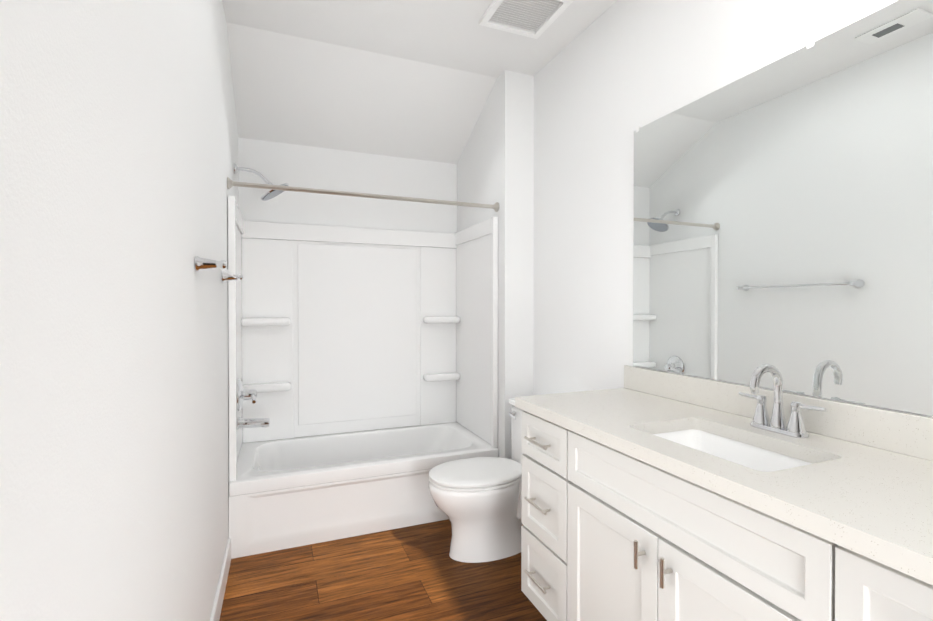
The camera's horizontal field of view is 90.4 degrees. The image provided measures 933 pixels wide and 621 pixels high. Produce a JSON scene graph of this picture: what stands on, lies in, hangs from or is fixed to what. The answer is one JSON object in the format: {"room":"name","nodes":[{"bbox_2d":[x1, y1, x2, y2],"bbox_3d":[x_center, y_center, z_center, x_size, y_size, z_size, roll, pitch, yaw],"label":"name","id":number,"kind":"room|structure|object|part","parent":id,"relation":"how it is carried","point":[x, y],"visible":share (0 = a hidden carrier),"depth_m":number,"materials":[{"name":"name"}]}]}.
{"room":"bathroom","nodes":[
{"label":"bathroom","id":0,"kind":"room"},
{"bbox_2d":[0,0,238,620],"bbox_3d":[-0.776,-0.090,1.131,0.100,2.720,4.250,0,1,-22],"label":"wall","id":1,"kind":"structure","parent":0,"point":[119,150],"depth_m":0.74,"materials":[{"name":"white paint"}]},
{"bbox_2d":[195,256,243,281],"bbox_3d":[-0.948,-0.151,1.811,0.088,0.048,0.768,0,1,-22],"label":"towel rail","id":2,"kind":"object","parent":1,"relation":"attached to","point":[205,263],"visible":1,"depth_m":1.48,"materials":[{"name":"silver metal"}]},
{"bbox_2d":[210,538,230,620],"bbox_3d":[-0.581,1.218,0.811,0.014,0.110,3.288,0,1,-22],"label":"baseboard","id":3,"kind":"structure","parent":1,"relation":"attached to","point":[218,601],"depth_m":1.99,"materials":[{"name":"white paint"}]},
{"bbox_2d":[234,163,288,200],"bbox_3d":[-1.223,-0.763,2.772,0.299,0.204,0.190,0,1,-22],"label":"shower head","id":4,"kind":"object","parent":1,"relation":"attached to","point":[269,194],"visible":0.75,"depth_m":2.75},
{"bbox_2d":[227,177,498,211],"bbox_3d":[-0.512,-0.651,2.642,1.521,0.060,0.060,0,1,-22],"label":"rail","id":5,"kind":"object","parent":1,"relation":"attached to","point":[231,183],"visible":1,"depth_m":2.59,"materials":[{"name":"silver metal"}]},
{"bbox_2d":[238,138,456,437],"bbox_3d":[-0.706,-0.111,3.397,1.725,2.720,0.100,0,1,-22],"label":"wall","id":6,"kind":"structure","parent":0,"point":[278,163],"depth_m":3.27,"materials":[{"name":"white paint"}]},
{"bbox_2d":[226,22,496,163],"bbox_3d":[-0.646,-1.357,2.967,1.524,0.460,0.720,0,1,-22],"label":"ceiling","id":7,"kind":"structure","parent":0,"point":[290,89],"depth_m":2.90,"materials":[{"name":"white paint"}]},
{"bbox_2d":[219,519,546,620],"bbox_3d":[0.070,1.317,1.486,1.925,0.100,4.250,0,1,-22],"label":"floor","id":8,"kind":"structure","parent":0,"point":[414,573],"depth_m":2.14,"materials":[{"name":"brown wood"}]},
{"bbox_2d":[228,195,498,558],"bbox_3d":[-0.638,0.332,2.964,1.518,1.843,0.755,0,1,-22],"label":"bathtub","id":9,"kind":"object","parent":8,"relation":"on","point":[364,361],"visible":0.98,"depth_m":3.15,"materials":[{"name":"white plastic"}]},
{"bbox_2d":[429,398,523,562],"bbox_3d":[0.176,0.892,2.468,0.776,0.732,0.486,0,1,-22],"label":"toilet","id":10,"kind":"object","parent":8,"relation":"on","point":[478,501],"visible":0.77,"depth_m":2.33,"materials":[{"name":"white ceramic"}]},
{"bbox_3d":[0.054,0.848,2.418,0.510,0.044,0.378,0,1,-22],"label":"seat","id":11,"kind":"part","parent":10,"relation":"part of","materials":[{"name":"white plastic"}]},
{"bbox_3d":[0.081,1.065,2.431,0.572,0.386,0.370,0,1,-22],"label":"bowl","id":12,"kind":"part","parent":10,"relation":"part of","materials":[{"name":"white ceramic"}]},
{"bbox_3d":[0.274,0.603,2.659,0.039,0.030,0.089,0,1,-22],"label":"lever","id":13,"kind":"part","parent":10,"relation":"part of","materials":[{"name":"silver metal"}]},
{"bbox_3d":[0.437,0.543,2.570,0.212,0.036,0.486,0,1,-22],"label":"tank lid","id":14,"kind":"part","parent":10,"relation":"part of","materials":[{"name":"white ceramic"}]},
{"bbox_3d":[0.379,0.825,2.549,0.330,0.525,0.470,0,1,-22],"label":"tank","id":15,"kind":"part","parent":10,"relation":"part of","materials":[{"name":"white ceramic"}]},
{"bbox_2d":[515,404,932,620],"bbox_3d":[0.749,0.835,1.305,0.588,0.867,1.524,0,1,-22],"label":"bathroom vanity","id":16,"kind":"object","parent":8,"relation":"on","point":[651,495],"depth_m":1.19,"materials":[{"name":"white paint"}]},
{"bbox_2d":[515,388,932,575],"bbox_3d":[0.756,0.382,1.300,0.580,0.040,1.542,0,1,-22],"label":"countertop","id":17,"kind":"structure","parent":16,"relation":"on","point":[880,500],"depth_m":1.06,"materials":[{"name":"white stone"}]},
{"bbox_2d":[647,424,814,471],"bbox_3d":[0.720,0.470,1.300,0.342,0.161,0.499,0,1,-22],"label":"sink","id":18,"kind":"object","parent":17,"relation":"in","point":[764,457],"depth_m":1.42,"materials":[{"name":"white ceramic"}]},
{"bbox_2d":[735,364,826,439],"bbox_3d":[0.891,0.260,1.367,0.142,0.203,0.255,0,1,-22],"label":"faucet","id":19,"kind":"object","parent":17,"relation":"on","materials":[{"name":"silver metal"}]},
{"bbox_2d":[222,0,616,77],"bbox_3d":[0.223,-1.499,1.079,1.925,0.100,3.430,0,1,-22],"label":"ceiling","id":20,"kind":"structure","parent":0,"point":[453,34],"depth_m":2.40,"materials":[{"name":"white paint"}]},
{"bbox_2d":[479,0,573,38],"bbox_3d":[0.281,-1.449,2.240,0.335,0.021,0.335,0,1,-22],"label":"ceiling vent","id":21,"kind":"object","parent":20,"relation":"in","point":[535,19],"visible":1,"depth_m":2.27,"materials":[{"name":"white plastic"}]},
{"bbox_2d":[457,70,533,459],"bbox_3d":[0.174,-0.110,3.253,0.201,2.720,0.825,0,1,-22],"label":"wall","id":22,"kind":"structure","parent":0,"point":[495,163],"depth_m":2.88,"materials":[{"name":"white paint"}]},
{"bbox_2d":[533,0,932,416],"bbox_3d":[0.916,-0.096,1.813,0.100,2.720,4.250,0,1,-22],"label":"wall","id":23,"kind":"structure","parent":0,"point":[611,79],"depth_m":2.23,"materials":[{"name":"white paint"}]},
{"bbox_2d":[624,365,932,459],"bbox_3d":[1.015,0.309,1.404,0.020,0.103,1.542,0,1,-22],"label":"backsplash","id":24,"kind":"structure","parent":23,"relation":"attached to","point":[909,434],"depth_m":1.31,"materials":[{"name":"white stone"}]},
{"bbox_2d":[633,0,932,415],"bbox_3d":[1.028,-0.276,1.387,0.008,1.060,1.487,0,1,-22],"label":"mirror","id":25,"kind":"object","parent":23,"relation":"attached to","point":[783,215],"visible":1,"depth_m":1.40,"materials":[{"name":"clear glass"}]}
]}

